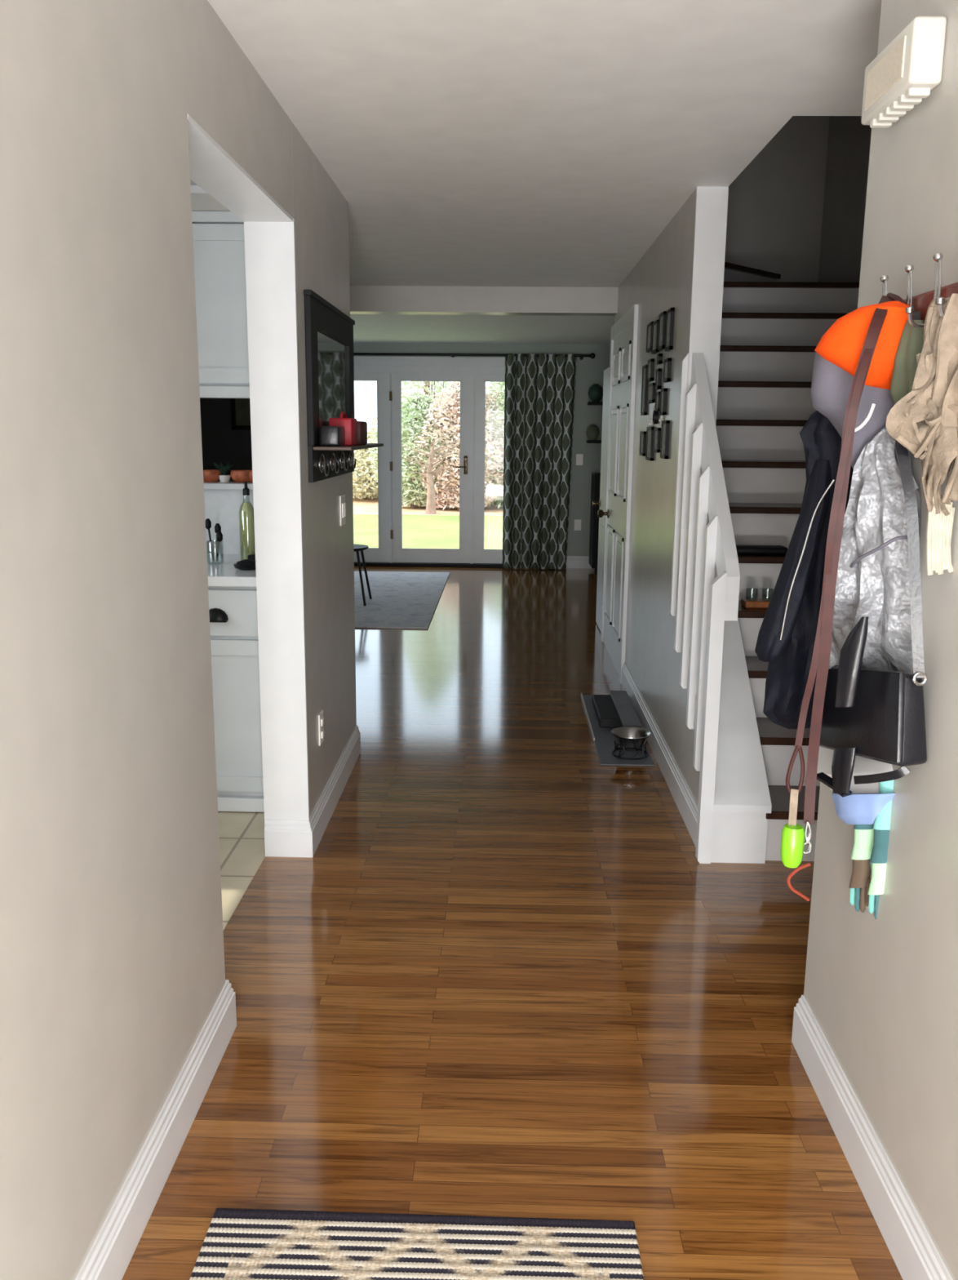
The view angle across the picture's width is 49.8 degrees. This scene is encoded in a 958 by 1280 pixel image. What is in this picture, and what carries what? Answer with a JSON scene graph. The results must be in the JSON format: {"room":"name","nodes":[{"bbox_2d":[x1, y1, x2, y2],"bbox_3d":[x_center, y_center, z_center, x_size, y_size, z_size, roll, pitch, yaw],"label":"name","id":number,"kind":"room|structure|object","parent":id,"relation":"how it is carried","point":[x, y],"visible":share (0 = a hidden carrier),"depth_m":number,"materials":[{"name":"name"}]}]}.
{"room":"entrance hallway","nodes":[
{"label":"entrance hallway","id":0,"kind":"room"},
{"bbox_2d":[0,0,356,1279],"bbox_3d":[-0.721,-0.071,1.720,0.155,2.440,5.960,1,12,1],"label":"wall","id":1,"kind":"structure","parent":0,"point":[113,969],"depth_m":1.80,"materials":[{"name":"beige paint"}]},
{"bbox_2d":[75,979,236,1279],"bbox_3d":[-0.753,1.286,0.832,0.171,0.135,3.678,1,12,1],"label":"baseboard","id":2,"kind":"structure","parent":1,"relation":"attached to","point":[109,1256],"depth_m":2.06,"materials":[{"name":"white paint"}]},
{"bbox_2d":[187,114,293,222],"bbox_3d":[-0.682,-1.222,2.736,0.158,0.011,1.109,1,12,1],"label":"trim","id":3,"kind":"structure","parent":1,"relation":"attached to","point":[212,168],"depth_m":2.75,"materials":[{"name":"white paint"}]},
{"bbox_2d":[244,218,310,819],"bbox_3d":[-0.676,-0.284,3.497,0.159,2.150,0.017,1,12,1],"label":"trim","id":4,"kind":"structure","parent":1,"relation":"attached to","point":[269,246],"depth_m":3.46,"materials":[{"name":"white paint"}]},
{"bbox_2d":[264,724,360,857],"bbox_3d":[-0.812,0.583,4.282,0.471,0.135,1.236,1,12,1],"label":"baseboard","id":5,"kind":"structure","parent":1,"relation":"attached to","point":[282,837],"depth_m":3.71,"materials":[{"name":"white paint"}]},
{"bbox_2d":[318,710,324,746],"bbox_3d":[-0.592,0.331,3.890,0.012,0.120,0.075,1,12,1],"label":"wall outlet","id":6,"kind":"object","parent":1,"relation":"attached to","point":[321,719],"visible":1,"depth_m":3.87,"materials":[{"name":"white plastic"}]},
{"bbox_2d":[339,493,346,526],"bbox_3d":[-0.569,-0.545,4.335,0.012,0.125,0.115,1,12,1],"label":"light switch","id":7,"kind":"object","parent":1,"relation":"attached to","point":[342,498],"visible":1,"depth_m":4.30,"materials":[{"name":"white plastic"}]},
{"bbox_2d":[303,289,383,482],"bbox_3d":[-0.502,-0.958,4.009,0.150,0.639,1.010,1,12,1],"label":"wall mirror","id":8,"kind":"object","parent":1,"relation":"attached to","point":[329,331],"visible":0.98,"depth_m":3.83,"materials":[{"name":"black paint"}]},
{"bbox_2d":[319,426,345,446],"bbox_3d":[-0.523,-0.726,3.679,0.070,0.070,0.150,1,12,1],"label":"wallet","id":9,"kind":"object","parent":8,"relation":"on","point":[329,436],"visible":0.99,"depth_m":3.61,"materials":[{"name":"black leather"}]},
{"bbox_2d":[317,330,348,426],"bbox_3d":[-0.570,-0.988,4.005,0.009,0.360,0.760,1,12,1],"label":"mirror glass","id":10,"kind":"object","parent":8,"relation":"attached to","point":[332,346],"depth_m":3.97,"materials":[{"name":"grey"}]},
{"bbox_2d":[328,411,357,445],"bbox_3d":[-0.506,-0.788,3.850,0.085,0.124,0.150,1,12,1],"label":"purse","id":11,"kind":"object","parent":8,"relation":"on","point":[350,424],"visible":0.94,"depth_m":3.78,"materials":[{"name":"leather"}]},
{"bbox_2d":[313,443,383,450],"bbox_3d":[-0.504,-0.759,4.050,0.150,0.013,0.950,1,12,1],"label":"shelf","id":12,"kind":"object","parent":8,"relation":"attached to","point":[317,446],"depth_m":3.59,"materials":[{"name":"brown wood"}]},
{"bbox_2d":[356,421,367,444],"bbox_3d":[-0.498,-0.811,4.049,0.100,0.090,0.170,1,12,1],"label":"pouch","id":13,"kind":"object","parent":8,"relation":"on","point":[362,425],"visible":0.44,"depth_m":3.98,"materials":[{"name":"brown leather"}]},
{"bbox_2d":[200,398,252,480],"bbox_3d":[-2.966,-1.298,7.501,2.880,2.500,0.140,1,12,1],"label":"wall","id":14,"kind":"structure","parent":0,"point":[221,444],"depth_m":7.37,"materials":[{"name":"black paint"}]},
{"bbox_2d":[230,398,251,430],"bbox_3d":[-1.544,-1.737,7.290,0.420,0.500,0.025,1,12,1],"label":"picture frame","id":15,"kind":"object","parent":14,"relation":"attached to","point":[240,407],"visible":0.17,"depth_m":7.32,"materials":[{"name":"black paint"}]},
{"bbox_2d":[235,398,250,425],"bbox_3d":[-1.544,-1.738,7.296,0.370,0.450,0.011,1,12,1],"label":"print","id":16,"kind":"object","parent":15,"relation":"attached to","point":[242,406],"depth_m":7.32,"materials":[{"name":"fabric"}]},
{"bbox_2d":[204,489,253,554],"bbox_3d":[-2.602,-0.679,4.626,3.760,2.440,0.120,1,12,1],"label":"wall","id":17,"kind":"structure","parent":0,"point":[223,507],"depth_m":4.55,"materials":[{"name":"white stone"}]},
{"bbox_2d":[190,179,230,211],"bbox_3d":[-1.998,-1.759,4.151,2.560,0.124,0.350,1,12,1],"label":"ceiling","id":18,"kind":"structure","parent":17,"relation":"attached to","point":[198,202],"depth_m":3.96,"materials":[{"name":"beige paint"}]},
{"bbox_2d":[191,210,249,398],"bbox_3d":[-1.152,-1.342,4.211,0.860,0.700,0.355,1,12,1],"label":"upper cabinet","id":19,"kind":"object","parent":17,"relation":"attached to","point":[218,237],"visible":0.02,"depth_m":4.06,"materials":[{"name":"grey paint"}]},
{"bbox_2d":[203,480,253,489],"bbox_3d":[-1.602,-0.694,4.602,1.760,0.027,0.230,1,12,1],"label":"trim","id":20,"kind":"structure","parent":17,"relation":"attached to","point":[232,485],"depth_m":4.48,"materials":[{"name":"white paint"}]},
{"bbox_2d":[203,469,221,482],"bbox_3d":[-1.199,-0.730,4.599,0.100,0.052,0.099,1,12,1],"label":"clay bowl","id":21,"kind":"object","parent":20,"relation":"on","point":[209,475],"visible":0.77,"depth_m":4.56,"materials":[{"name":"ceramic"}]},
{"bbox_2d":[212,462,235,482],"bbox_3d":[-1.144,-0.748,4.596,0.106,0.089,0.112,8,14,32],"label":"potted plant","id":22,"kind":"object","parent":20,"relation":"on","point":[223,478],"visible":0.99,"depth_m":4.58,"materials":[{"name":"green plant"}]},
{"bbox_2d":[230,470,250,482],"bbox_3d":[-1.050,-0.728,4.596,0.110,0.052,0.109,1,12,1],"label":"clay bowl","id":23,"kind":"object","parent":20,"relation":"on","point":[237,476],"visible":0.81,"depth_m":4.55,"materials":[{"name":"ceramic"}]},
{"bbox_2d":[353,342,610,555],"bbox_3d":[-0.702,-2.160,11.339,7.200,2.700,0.140,1,12,1],"label":"wall","id":24,"kind":"structure","parent":0,"point":[589,371],"depth_m":11.10,"materials":[{"name":"grey paint"}]},
{"bbox_2d":[353,356,505,568],"bbox_3d":[-0.543,-1.936,11.348,2.945,2.260,0.184,1,12,1],"label":"door","id":25,"kind":"structure","parent":24,"relation":"in","point":[473,374],"depth_m":11.30,"materials":[{"name":"white paint"}]},
{"bbox_2d":[353,352,595,359],"bbox_3d":[-0.433,-3.029,10.992,3.330,0.065,0.180,1,12,1],"label":"curtain rod","id":26,"kind":"object","parent":24,"relation":"attached to","point":[593,355],"visible":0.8,"depth_m":10.92,"materials":[{"name":"black metal"}]},
{"bbox_2d":[502,353,577,569],"bbox_3d":[0.645,-1.901,11.129,0.758,2.280,0.162,1,12,1],"label":"curtain","id":27,"kind":"object","parent":26,"relation":"hanging from","point":[540,391],"visible":1,"depth_m":11.10,"materials":[{"name":"fabric"}]},
{"bbox_2d":[566,555,595,568],"bbox_3d":[1.833,-0.853,11.458,1.900,0.135,0.016,1,12,1],"label":"baseboard","id":28,"kind":"structure","parent":24,"relation":"attached to","point":[572,562],"depth_m":11.47,"materials":[{"name":"white paint"}]},
{"bbox_2d":[586,440,601,443],"bbox_3d":[1.478,-2.131,11.114,0.630,0.030,0.200,1,12,1],"label":"wall shelf","id":29,"kind":"object","parent":24,"relation":"attached to","point":[587,441],"visible":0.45,"depth_m":11.02,"materials":[{"name":"black paint"}]},
{"bbox_2d":[586,424,599,439],"bbox_3d":[1.224,-2.230,11.100,0.150,0.165,0.148,1,12,1],"label":"vase","id":30,"kind":"object","parent":29,"relation":"on","point":[593,432],"visible":0.98,"depth_m":11.05,"materials":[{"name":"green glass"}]},
{"bbox_2d":[587,401,603,405],"bbox_3d":[1.481,-2.522,11.034,0.630,0.030,0.200,1,12,1],"label":"wall shelf","id":31,"kind":"object","parent":24,"relation":"attached to","point":[595,403],"visible":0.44,"depth_m":10.94,"materials":[{"name":"black paint"}]},
{"bbox_2d":[588,384,603,401],"bbox_3d":[1.247,-2.632,11.018,0.170,0.187,0.168,1,12,1],"label":"vase","id":32,"kind":"object","parent":31,"relation":"on","point":[596,391],"visible":0.94,"depth_m":10.96,"materials":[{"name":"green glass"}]},
{"bbox_2d":[350,314,614,344],"bbox_3d":[-0.745,-2.907,9.101,7.200,0.245,4.150,1,12,1],"label":"ceiling","id":33,"kind":"structure","parent":0,"point":[367,328],"depth_m":9.47,"materials":[{"name":"paint"}]},
{"bbox_2d":[121,565,902,1279],"bbox_3d":[-0.884,0.522,5.218,7.200,0.121,13.170,1,12,1],"label":"floor","id":34,"kind":"structure","parent":0,"point":[504,975],"depth_m":2.80,"materials":[{"name":"brown wood"}]},
{"bbox_2d":[208,586,264,812],"bbox_3d":[-1.121,0.177,4.333,0.760,0.905,0.700,1,12,1],"label":"base cabinet","id":35,"kind":"object","parent":34,"relation":"on","point":[233,611],"visible":0.29,"depth_m":4.02,"materials":[{"name":"grey paint"}]},
{"bbox_2d":[206,553,256,586],"bbox_3d":[-1.166,-0.293,4.243,0.860,0.038,0.710,1,12,1],"label":"countertop","id":36,"kind":"structure","parent":35,"relation":"on","point":[223,572],"depth_m":3.97,"materials":[{"name":"white stone"}]},
{"bbox_2d":[205,518,222,561],"bbox_3d":[-1.085,-0.404,4.233,0.069,0.185,0.067,-5,13,-25],"label":"utensils","id":37,"kind":"object","parent":36,"relation":"on","point":[208,523],"visible":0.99,"depth_m":4.22,"materials":[{"name":"black plastic"}]},
{"bbox_2d":[233,559,255,569],"bbox_3d":[-0.918,-0.301,4.097,0.110,0.040,0.110,1,12,1],"label":"trivet","id":38,"kind":"object","parent":36,"relation":"on","point":[246,564],"visible":0.81,"depth_m":4.06,"materials":[{"name":"metal"}]},
{"bbox_2d":[240,481,255,559],"bbox_3d":[-0.968,-0.494,4.315,0.066,0.330,0.066,1,12,1],"label":"oil bottle","id":39,"kind":"object","parent":36,"relation":"on","point":[246,522],"visible":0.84,"depth_m":4.30,"materials":[{"name":"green glass"}]},
{"bbox_2d":[354,571,449,628],"bbox_3d":[-1.761,-0.422,9.485,2.820,0.011,3.140,1,12,1],"label":"area rug","id":40,"kind":"object","parent":34,"relation":"on","point":[400,599],"visible":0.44,"depth_m":9.27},
{"bbox_2d":[353,543,372,605],"bbox_3d":[-1.160,-0.571,9.000,0.402,0.490,0.402,1,12,1],"label":"stool","id":41,"kind":"object","parent":40,"relation":"on","point":[357,548],"visible":0.35,"depth_m":8.86,"materials":[{"name":"black paint"}]},
{"bbox_2d":[189,1207,644,1279],"bbox_3d":[-0.122,1.231,1.437,0.813,0.011,1.159,1,12,1],"label":"runner rug","id":42,"kind":"object","parent":34,"relation":"on","point":[239,1243],"visible":1,"depth_m":1.92,"materials":[{"name":"fabric"}]},
{"bbox_2d":[589,472,600,573],"bbox_3d":[1.798,-1.252,11.122,1.165,1.050,0.458,1,12,1],"label":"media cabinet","id":43,"kind":"object","parent":34,"relation":"on","point":[596,477],"visible":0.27,"depth_m":10.96,"materials":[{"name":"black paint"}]},
{"bbox_2d":[581,693,654,765],"bbox_3d":[0.695,0.440,5.338,0.250,0.019,1.260,1,12,1],"label":"mat","id":44,"kind":"object","parent":34,"relation":"on","point":[603,738],"visible":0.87,"depth_m":4.97,"materials":[{"name":"grey rubber"}]},
{"bbox_2d":[591,690,641,727],"bbox_3d":[0.722,0.381,5.489,0.195,0.063,0.680,1,12,1],"label":"food container","id":45,"kind":"object","parent":44,"relation":"on","point":[615,709],"visible":0.94,"depth_m":5.43,"materials":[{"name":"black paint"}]},
{"bbox_2d":[611,726,651,759],"bbox_3d":[0.713,0.485,4.857,0.184,0.109,0.184,1,12,1],"label":"stand","id":46,"kind":"object","parent":44,"relation":"on","point":[632,738],"visible":1,"depth_m":4.83,"materials":[{"name":"metal"}]},
{"bbox_2d":[611,726,651,747],"bbox_3d":[0.714,0.460,4.852,0.184,0.058,0.184,1,12,1],"label":"bowl","id":47,"kind":"object","parent":46,"relation":"on","point":[625,736],"depth_m":4.86,"materials":[{"name":"metal"}]},
{"bbox_2d":[715,262,859,861],"bbox_3d":[1.600,-0.918,5.263,1.211,2.730,3.840,1,12,1],"label":"staircase","id":48,"kind":"structure","parent":34,"relation":"on","point":[771,332],"depth_m":5.12,"materials":[{"name":"paint"}]},
{"bbox_2d":[741,598,771,608],"bbox_3d":[1.182,-0.178,4.337,0.140,0.080,0.090,1,12,1],"label":"holder","id":49,"kind":"object","parent":48,"relation":"on","point":[761,603],"visible":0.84,"depth_m":4.30,"materials":[{"name":"orange wood"}]},
{"bbox_2d":[736,544,787,555],"bbox_3d":[1.234,-0.397,4.552,0.240,0.035,0.100,1,12,1],"label":"slipper","id":50,"kind":"object","parent":48,"relation":"on","point":[741,549],"visible":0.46,"depth_m":4.51,"materials":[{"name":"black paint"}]},
{"bbox_2d":[207,0,881,287],"bbox_3d":[-0.565,-1.635,2.668,5.700,0.250,8.650,1,12,1],"label":"ceiling","id":51,"kind":"structure","parent":0,"point":[466,143],"depth_m":3.04,"materials":[{"name":"paint"}]},
{"bbox_2d":[350,285,618,315],"bbox_3d":[-1.733,-2.425,7.040,5.335,0.365,0.170,1,12,1],"label":"beam","id":52,"kind":"structure","parent":51,"relation":"attached to","point":[364,300],"depth_m":6.94,"materials":[{"name":"beige paint"}]},
{"bbox_2d":[724,115,830,282],"bbox_3d":[1.098,-2.290,7.039,3.400,4.700,0.160,1,12,1],"label":"wall","id":53,"kind":"structure","parent":0,"point":[775,210],"depth_m":6.82,"materials":[{"name":"beige paint"}]},
{"bbox_2d":[613,0,957,1279],"bbox_3d":[1.544,-0.319,3.038,1.465,2.440,8.760,1,12,1],"label":"wall","id":54,"kind":"structure","parent":0,"point":[882,992],"depth_m":1.98,"materials":[{"name":"beige paint"}]},
{"bbox_2d":[592,367,609,631],"bbox_3d":[0.919,-1.036,7.742,0.097,1.940,0.630,1,12,1],"label":"door","id":55,"kind":"structure","parent":54,"relation":"in","point":[606,372],"depth_m":7.77,"materials":[{"name":"white paint"}]},
{"bbox_2d":[597,304,638,684],"bbox_3d":[0.866,-0.947,6.700,0.091,2.200,1.350,1,12,1],"label":"door","id":56,"kind":"structure","parent":54,"relation":"in","point":[624,334],"depth_m":6.56,"materials":[{"name":"white paint"}]},
{"bbox_2d":[639,431,646,456],"bbox_3d":[0.871,-1.043,5.488,0.016,0.127,0.149,1,12,1],"label":"picture frame","id":57,"kind":"object","parent":54,"relation":"attached to","point":[642,434],"visible":0.89,"depth_m":5.44,"materials":[{"name":"black paint"}]},
{"bbox_2d":[640,364,648,415],"bbox_3d":[0.874,-1.315,5.444,0.016,0.255,0.148,1,12,1],"label":"picture frame","id":58,"kind":"object","parent":54,"relation":"attached to","point":[644,406],"visible":0.9,"depth_m":5.43,"materials":[{"name":"black paint"}]},
{"bbox_2d":[641,368,645,413],"bbox_3d":[0.876,-1.314,5.444,0.011,0.230,0.123,1,12,1],"label":"print","id":59,"kind":"object","parent":58,"relation":"attached to","point":[643,385],"depth_m":5.46},
{"bbox_2d":[646,321,653,352],"bbox_3d":[0.873,-1.542,5.263,0.016,0.137,0.175,1,12,1],"label":"picture frame","id":60,"kind":"object","parent":54,"relation":"attached to","point":[649,334],"visible":0.81,"depth_m":5.27,"materials":[{"name":"black paint"}]},
{"bbox_2d":[645,426,655,461],"bbox_3d":[0.864,-0.990,5.212,0.016,0.166,0.185,1,12,1],"label":"picture frame","id":61,"kind":"object","parent":54,"relation":"attached to","point":[650,433],"visible":0.96,"depth_m":5.19,"materials":[{"name":"black paint"}]},
{"bbox_2d":[647,429,651,457],"bbox_3d":[0.866,-0.990,5.212,0.011,0.141,0.160,1,12,1],"label":"print","id":62,"kind":"object","parent":61,"relation":"attached to","point":[649,431],"depth_m":5.22},
{"bbox_2d":[647,358,654,382],"bbox_3d":[0.870,-1.365,5.232,0.016,0.105,0.137,1,12,1],"label":"picture frame","id":63,"kind":"object","parent":54,"relation":"attached to","point":[651,367],"visible":1,"depth_m":5.17,"materials":[{"name":"black paint"}]},
{"bbox_2d":[647,382,656,403],"bbox_3d":[0.867,-1.240,5.193,0.016,0.095,0.202,1,12,1],"label":"picture frame","id":64,"kind":"object","parent":54,"relation":"attached to","point":[651,390],"visible":0.87,"depth_m":5.16,"materials":[{"name":"black paint"}]},
{"bbox_2d":[651,320,659,354],"bbox_3d":[0.868,-1.484,5.065,0.016,0.149,0.162,1,12,1],"label":"picture frame","id":65,"kind":"object","parent":54,"relation":"attached to","point":[655,324],"visible":0.86,"depth_m":5.07,"materials":[{"name":"black paint"}]},
{"bbox_2d":[653,427,661,453],"bbox_3d":[0.858,-0.963,4.976,0.016,0.116,0.153,1,12,1],"label":"picture frame","id":66,"kind":"object","parent":54,"relation":"attached to","point":[657,431],"visible":0.9,"depth_m":4.94,"materials":[{"name":"black paint"}]},
{"bbox_2d":[655,368,662,389],"bbox_3d":[0.862,-1.252,4.955,0.016,0.094,0.092,1,12,1],"label":"picture frame","id":67,"kind":"object","parent":54,"relation":"attached to","point":[659,371],"visible":0.97,"depth_m":4.92,"materials":[{"name":"black paint"}]},
{"bbox_2d":[622,662,697,847],"bbox_3d":[0.838,0.458,4.971,0.016,0.135,2.600,1,12,1],"label":"baseboard","id":68,"kind":"structure","parent":54,"relation":"attached to","point":[687,805],"depth_m":4.56,"materials":[{"name":"white paint"}]},
{"bbox_2d":[657,311,666,351],"bbox_3d":[0.862,-1.451,4.855,0.016,0.165,0.149,1,12,1],"label":"picture frame","id":69,"kind":"object","parent":54,"relation":"attached to","point":[662,321],"visible":0.86,"depth_m":4.83,"materials":[{"name":"black paint"}]},
{"bbox_2d":[659,315,663,346],"bbox_3d":[0.864,-1.451,4.855,0.011,0.140,0.124,1,12,1],"label":"print","id":70,"kind":"object","parent":69,"relation":"attached to","point":[661,317],"depth_m":4.86},
{"bbox_2d":[659,388,667,415],"bbox_3d":[0.856,-1.104,4.791,0.016,0.120,0.110,1,12,1],"label":"picture frame","id":71,"kind":"object","parent":54,"relation":"attached to","point":[664,392],"visible":1,"depth_m":4.75,"materials":[{"name":"black paint"}]},
{"bbox_2d":[660,420,670,458],"bbox_3d":[0.852,-0.917,4.731,0.016,0.171,0.152,1,12,1],"label":"picture frame","id":72,"kind":"object","parent":54,"relation":"attached to","point":[665,427],"visible":1,"depth_m":4.69,"materials":[{"name":"black paint"}]},
{"bbox_2d":[662,423,666,455],"bbox_3d":[0.853,-0.917,4.731,0.011,0.146,0.127,1,12,1],"label":"print","id":73,"kind":"object","parent":72,"relation":"attached to","point":[664,425],"depth_m":4.74},
{"bbox_2d":[663,358,671,382],"bbox_3d":[0.855,-1.223,4.688,0.016,0.101,0.124,1,12,1],"label":"picture frame","id":74,"kind":"object","parent":54,"relation":"attached to","point":[668,362],"visible":1,"depth_m":4.64,"materials":[{"name":"black paint"}]},
{"bbox_2d":[665,307,675,351],"bbox_3d":[0.856,-1.391,4.634,0.016,0.177,0.136,1,12,1],"label":"picture frame","id":75,"kind":"object","parent":54,"relation":"attached to","point":[671,312],"visible":1,"depth_m":4.59,"materials":[{"name":"black paint"}]},
{"bbox_2d":[666,311,671,346],"bbox_3d":[0.858,-1.391,4.634,0.011,0.152,0.111,1,12,1],"label":"print","id":76,"kind":"object","parent":75,"relation":"attached to","point":[668,313],"depth_m":4.64},
{"bbox_2d":[670,352,740,863],"bbox_3d":[0.841,-0.192,3.940,0.090,1.821,0.935,1,12,1],"label":"stair railing","id":77,"kind":"object","parent":54,"relation":"attached to","point":[708,602],"visible":0.99,"depth_m":3.81,"materials":[{"name":"white paint"}]},
{"bbox_2d":[687,186,728,524],"bbox_3d":[0.909,-1.021,4.204,0.123,1.540,0.014,1,12,1],"label":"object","id":78,"kind":"structure","parent":54,"relation":"attached to","point":[712,202],"depth_m":4.11,"materials":[{"name":"white paint"}]},
{"bbox_2d":[711,812,768,863],"bbox_3d":[0.918,0.691,3.655,0.198,0.205,0.010,1,12,1],"label":"trim","id":79,"kind":"structure","parent":54,"relation":"attached to","point":[737,837],"depth_m":3.65,"materials":[{"name":"white paint"}]},
{"bbox_2d":[712,564,772,813],"bbox_3d":[0.936,0.141,3.987,0.203,0.760,0.915,1,12,1],"label":"trim","id":80,"kind":"structure","parent":54,"relation":"attached to","point":[741,784],"depth_m":3.77,"materials":[{"name":"white paint"}]},
{"bbox_2d":[755,410,853,728],"bbox_3d":[0.688,-0.143,2.187,0.161,0.714,0.280,9,14,36],"label":"jacket","id":81,"kind":"object","parent":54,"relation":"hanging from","point":[786,639],"visible":0.66,"depth_m":2.14,"materials":[{"name":"fabric"}]},
{"bbox_2d":[791,995,953,1279],"bbox_3d":[1.370,1.317,0.775,1.261,0.135,3.666,1,12,1],"label":"baseboard","id":82,"kind":"structure","parent":54,"relation":"attached to","point":[916,1256],"depth_m":2.06,"materials":[{"name":"white paint"}]},
{"bbox_2d":[828,426,921,706],"bbox_3d":[0.764,-0.144,2.001,0.157,0.526,0.368,3,12,14],"label":"jacket","id":83,"kind":"object","parent":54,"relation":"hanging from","point":[872,628],"visible":0.77,"depth_m":1.90,"materials":[{"name":"fabric"}]},
{"bbox_2d":[861,16,946,128],"bbox_3d":[0.785,-1.047,1.925,0.061,0.121,0.260,1,12,1],"label":"door chime","id":84,"kind":"object","parent":54,"relation":"attached to","point":[905,73],"visible":1,"depth_m":1.84,"materials":[{"name":"beige plastic"}]},
{"bbox_2d":[880,252,957,404],"bbox_3d":[0.762,-0.491,1.621,0.099,0.264,0.910,1,12,1],"label":"coat rack","id":85,"kind":"object","parent":54,"relation":"attached to","point":[921,303],"depth_m":1.80,"materials":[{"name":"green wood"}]},
{"bbox_2d":[786,293,907,853],"bbox_3d":[0.698,-0.093,1.944,0.143,1.086,0.122,-2,12,-12],"label":"leash","id":86,"kind":"object","parent":85,"relation":"hanging from","point":[822,648],"visible":0.88,"depth_m":1.93,"materials":[{"name":"leather"}]},
{"bbox_2d":[780,788,804,867],"bbox_3d":[0.631,0.378,2.071,0.044,0.164,0.044,1,12,1],"label":"dispenser","id":87,"kind":"object","parent":86,"relation":"hanging from","point":[793,840],"visible":1,"depth_m":2.06,"materials":[{"name":"plastic"}]},
{"bbox_2d":[780,822,804,867],"bbox_3d":[0.631,0.415,2.079,0.044,0.088,0.044,1,12,1],"label":"canister","id":88,"kind":"object","parent":87,"relation":"on","point":[793,840],"depth_m":2.06,"materials":[{"name":"plastic"}]},
{"bbox_2d":[786,862,810,901],"bbox_3d":[0.757,0.572,2.444,0.057,0.098,0.008,1,12,1],"label":"loop","id":89,"kind":"object","parent":87,"relation":"hanging from","point":[807,864],"visible":1,"depth_m":2.44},
{"bbox_2d":[811,301,909,469],"bbox_3d":[0.715,-0.464,1.920,0.172,0.312,0.220,1,12,1],"label":"hat","id":90,"kind":"object","parent":85,"relation":"hanging from","point":[838,351],"visible":0.57,"depth_m":1.88,"materials":[{"name":"orange fabric"}]},
{"bbox_2d":[819,311,928,766],"bbox_3d":[0.756,-0.154,1.956,0.089,0.888,0.481,1,12,1],"label":"shoulder bag","id":91,"kind":"object","parent":85,"relation":"hanging from","point":[886,721],"visible":0.77,"depth_m":1.81,"materials":[{"name":"black leather"}]},
{"bbox_2d":[817,746,911,824],"bbox_3d":[0.753,0.281,2.128,0.137,0.216,0.491,-1,12,-7],"label":"cap","id":92,"kind":"object","parent":91,"relation":"hanging from","point":[854,780],"visible":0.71,"depth_m":2.04,"materials":[{"name":"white fabric"}]},
{"bbox_2d":[848,824,874,912],"bbox_3d":[0.793,0.422,2.111,0.057,0.289,0.048,7,13,30],"label":"glove","id":93,"kind":"object","parent":92,"relation":"hanging from","point":[860,884],"visible":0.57,"depth_m":2.10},
{"bbox_2d":[867,779,893,919],"bbox_3d":[0.806,0.411,2.038,0.059,0.309,0.052,7,13,30],"label":"glove","id":94,"kind":"object","parent":92,"relation":"hanging from","point":[882,826],"visible":0.52,"depth_m":2.02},
{"bbox_2d":[885,293,957,575],"bbox_3d":[0.750,-0.331,1.703,0.130,0.450,0.092,11,15,41],"label":"jacket","id":95,"kind":"object","parent":85,"relation":"hanging from","point":[925,421],"visible":1,"depth_m":1.69,"materials":[{"name":"fabric"}]},
{"bbox_2d":[817,115,871,282],"bbox_3d":[2.267,-1.769,4.531,0.130,4.700,5.000,1,12,1],"label":"wall","id":96,"kind":"structure","parent":0,"point":[849,144],"depth_m":6.38,"materials":[{"name":"beige paint"}]},
{"label":"outside","id":97,"kind":"structure","parent":0,"visible":0},
{"bbox_2d":[353,515,502,549],"bbox_3d":[0.401,-1.401,16.134,60.000,0.320,9.010,1,12,1],"label":"lawn","id":98,"kind":"structure","parent":97,"point":[419,531],"depth_m":17.28,"materials":[{"name":"green plant"}]},
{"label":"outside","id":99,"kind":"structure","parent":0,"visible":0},
{"bbox_2d":[353,497,503,516],"bbox_3d":[0.588,-2.841,23.191,60.000,0.330,5.400,1,12,1],"label":"leaf litter","id":100,"kind":"object","parent":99,"point":[361,507],"depth_m":21.74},
{"bbox_2d":[352,431,418,499],"bbox_3d":[-2.502,-4.196,24.777,3.370,1.646,2.824,1,12,1],"label":"shrub","id":101,"kind":"object","parent":100,"relation":"on","point":[367,486],"visible":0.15,"depth_m":24.10,"materials":[{"name":"green plant"}]},
{"bbox_2d":[367,391,456,507],"bbox_3d":[-1.293,-4.081,22.174,2.077,2.482,1.889,7,13,28],"label":"tree","id":102,"kind":"object","parent":100,"relation":"on","point":[416,404],"visible":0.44,"depth_m":21.75,"materials":[{"name":"green plant"}]},
{"bbox_2d":[401,381,458,493],"bbox_3d":[-1.070,-5.881,23.885,2.121,5.327,2.108,5,12,22],"label":"shrub","id":103,"kind":"object","parent":100,"relation":"on","point":[425,385],"visible":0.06,"depth_m":23.71,"materials":[{"name":"green plant"}]},
{"bbox_2d":[401,432,460,514],"bbox_3d":[-0.955,-3.316,20.591,1.538,1.618,0.529,-1,12,-10],"label":"tree","id":104,"kind":"object","parent":100,"relation":"on","point":[431,495],"visible":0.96,"depth_m":20.66,"materials":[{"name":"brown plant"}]},
{"bbox_2d":[413,381,504,510],"bbox_3d":[-0.314,-4.081,21.591,2.100,2.739,1.982,1,12,1],"label":"tree","id":105,"kind":"object","parent":100,"relation":"on","point":[452,397],"visible":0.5,"depth_m":21.33,"materials":[{"name":"green plant"}]},
{"bbox_2d":[448,382,505,508],"bbox_3d":[0.973,-4.321,22.106,3.362,3.038,1.924,0,12,-1],"label":"shrub","id":106,"kind":"object","parent":100,"relation":"on","point":[499,501],"visible":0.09,"depth_m":21.72,"materials":[{"name":"green plant"}]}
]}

